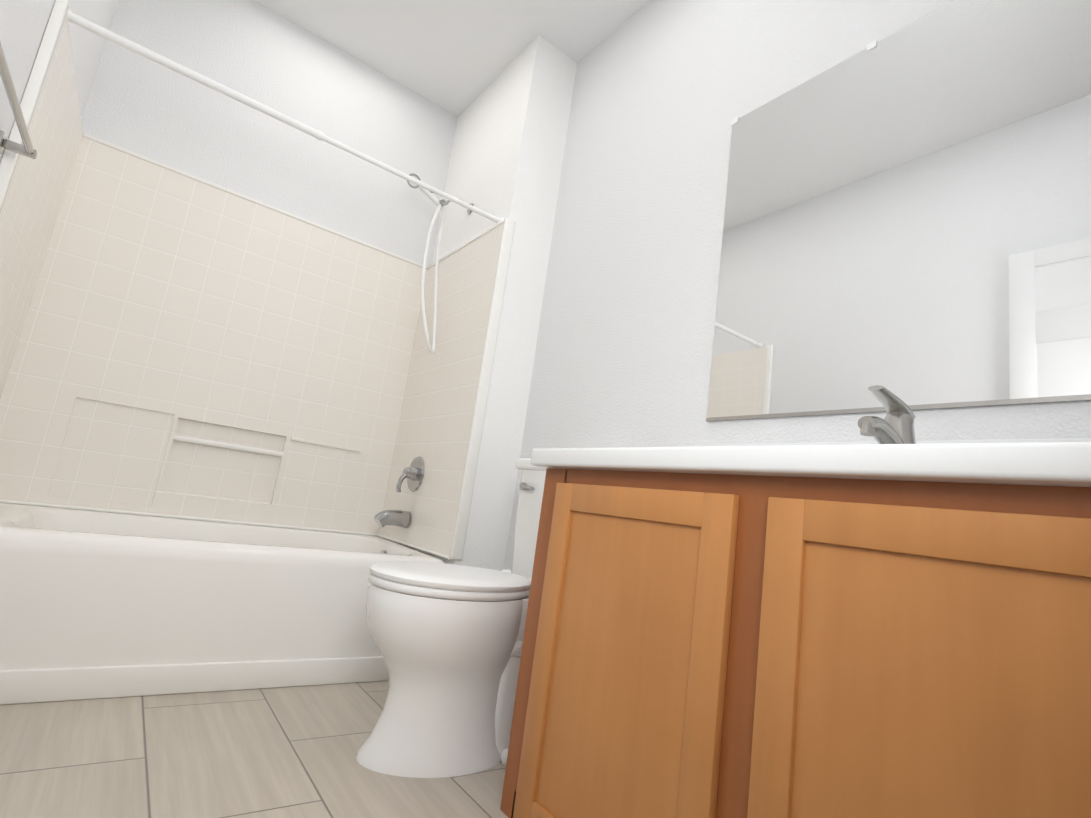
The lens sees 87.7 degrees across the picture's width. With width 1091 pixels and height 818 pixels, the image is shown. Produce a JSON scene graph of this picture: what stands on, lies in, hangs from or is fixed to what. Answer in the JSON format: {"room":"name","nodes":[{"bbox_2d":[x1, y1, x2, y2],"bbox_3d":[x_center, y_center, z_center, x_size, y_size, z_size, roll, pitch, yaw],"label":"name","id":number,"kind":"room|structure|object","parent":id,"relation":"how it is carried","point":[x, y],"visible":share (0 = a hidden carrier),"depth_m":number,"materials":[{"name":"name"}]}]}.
{"room":"bathroom","nodes":[
{"label":"bathroom","id":0,"kind":"room"},
{"bbox_2d":[0,0,118,161],"bbox_3d":[-1.132,-0.762,0.992,0.120,2.890,3.340,15,-12,-35],"label":"wall","id":1,"kind":"structure","parent":0,"point":[23,24],"depth_m":1.55,"materials":[{"name":"white paint"}]},
{"bbox_2d":[0,42,36,158],"bbox_3d":[-1.199,-0.702,1.237,0.076,0.048,0.668,15,-12,-35],"label":"towel rail","id":2,"kind":"object","parent":1,"relation":"attached to","point":[26,149],"visible":1,"depth_m":1.35,"materials":[{"name":"silver metal"}]},
{"bbox_2d":[0,681,507,817],"bbox_3d":[-0.565,0.881,1.282,2.050,0.060,3.340,15,-12,-35],"label":"floor","id":3,"kind":"structure","parent":0,"point":[285,752],"depth_m":1.34,"materials":[{"name":"tile"}]},
{"bbox_2d":[0,503,443,704],"bbox_3d":[-1.252,0.678,2.106,1.528,0.440,0.826,15,-12,-35],"label":"bathtub","id":4,"kind":"object","parent":3,"relation":"on","point":[96,605],"visible":0.88,"depth_m":1.74,"materials":[{"name":"white ceramic"}]},
{"bbox_2d":[356,458,546,777],"bbox_3d":[-0.151,0.551,1.709,0.783,0.860,0.396,15,-12,-35],"label":"toilet","id":5,"kind":"object","parent":3,"relation":"on","point":[448,639],"visible":0.69,"depth_m":1.46,"materials":[{"name":"white ceramic"}]},
{"bbox_2d":[500,469,1090,817],"bbox_3d":[0.530,0.546,0.993,0.539,0.788,1.293,15,-12,-35],"label":"bathroom vanity","id":6,"kind":"object","parent":3,"relation":"on","point":[859,629],"depth_m":0.82,"materials":[{"name":"brown wood"}]},
{"bbox_2d":[531,437,1090,484],"bbox_3d":[0.572,0.139,1.065,0.564,0.044,1.308,15,-12,-35],"label":"countertop","id":7,"kind":"structure","parent":6,"relation":"on","point":[1027,461],"depth_m":0.80,"materials":[{"name":"white stone"}]},
{"bbox_2d":[858,385,915,443],"bbox_3d":[0.623,0.040,1.040,0.160,0.151,0.152,15,-12,-35],"label":"vanity faucet","id":8,"kind":"object","parent":7,"relation":"on","point":[895,425],"visible":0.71,"depth_m":1.04,"materials":[{"name":"silver metal"}]},
{"bbox_2d":[81,0,457,265],"bbox_3d":[-1.228,-1.423,2.860,1.570,0.970,0.068,15,-12,-35],"label":"wall","id":9,"kind":"structure","parent":0,"point":[160,113],"depth_m":2.76,"materials":[{"name":"white paint"}]},
{"bbox_2d":[255,0,648,116],"bbox_3d":[-0.165,-1.995,1.801,2.050,0.060,3.340,15,-12,-35],"label":"ceiling","id":10,"kind":"structure","parent":0,"point":[456,57],"depth_m":2.77,"materials":[{"name":"white paint"}]},
{"bbox_2d":[381,35,576,570],"bbox_3d":[-0.396,-0.320,2.876,0.240,2.890,0.890,15,-12,-35],"label":"wall","id":11,"kind":"structure","parent":0,"point":[507,152],"depth_m":2.64,"materials":[{"name":"white paint"}]},
{"bbox_2d":[67,9,503,222],"bbox_3d":[-0.821,-1.015,2.138,1.568,0.048,0.048,15,-12,-35],"label":"curtain rod","id":12,"kind":"object","parent":11,"relation":"attached to","point":[80,21],"visible":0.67,"depth_m":1.97,"materials":[{"name":"white plastic"}]},
{"bbox_2d":[407,173,473,353],"bbox_3d":[-0.541,-0.686,2.697,0.348,0.868,0.188,15,-12,-35],"label":"shower head","id":13,"kind":"object","parent":11,"relation":"attached to","point":[441,203],"visible":0.77,"depth_m":2.73},
{"bbox_2d":[504,0,1090,571],"bbox_3d":[0.401,-0.351,2.090,0.120,2.890,3.340,15,-12,-35],"label":"wall","id":14,"kind":"structure","parent":0,"point":[666,92],"depth_m":2.06,"materials":[{"name":"white paint"}]},
{"bbox_2d":[706,0,1090,421],"bbox_3d":[0.915,-0.502,1.314,0.008,1.027,1.222,15,-12,-35],"label":"mirror","id":15,"kind":"object","parent":14,"relation":"attached to","point":[907,218],"visible":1,"depth_m":1.34,"materials":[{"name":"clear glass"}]},
{"bbox_2d":[679,439,967,444],"bbox_3d":[0.799,0.123,1.233,0.020,0.109,1.308,15,-12,-35],"label":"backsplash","id":16,"kind":"structure","parent":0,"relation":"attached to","point":[965,439],"depth_m":1.61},
{"bbox_3d":[-1.318,-0.456,2.835,1.810,2.890,0.120,15,-12,-35],"label":"wall","id":17,"kind":"structure","parent":0,"visible":0},
{"bbox_2d":[0,0,90,419],"bbox_3d":[-1.719,-0.426,1.815,0.025,1.483,0.810,15,-12,-35],"label":"wall","id":18,"kind":"structure","parent":17,"relation":"attached to","point":[35,194],"depth_m":1.87,"materials":[{"name":"tile"}]},
{"bbox_2d":[0,136,422,535],"bbox_3d":[-1.387,-0.232,2.635,1.569,1.484,0.091,15,-12,-35],"label":"wall","id":19,"kind":"structure","parent":17,"relation":"attached to","point":[174,342],"depth_m":2.51,"materials":[{"name":"tile"}]},
{"bbox_2d":[376,218,514,559],"bbox_3d":[-0.490,-0.095,2.705,0.048,1.484,0.793,15,-12,-35],"label":"wall","id":20,"kind":"structure","parent":17,"relation":"attached to","point":[440,418],"depth_m":2.59,"materials":[{"name":"tile"}]},
{"bbox_2d":[374,456,423,527],"bbox_3d":[-0.691,0.379,2.635,0.163,0.349,0.170,15,-12,-35],"label":"tub faucet","id":21,"kind":"object","parent":20,"relation":"attached to","point":[413,474],"visible":1,"depth_m":2.63,"materials":[{"name":"silver metal"}]}
]}

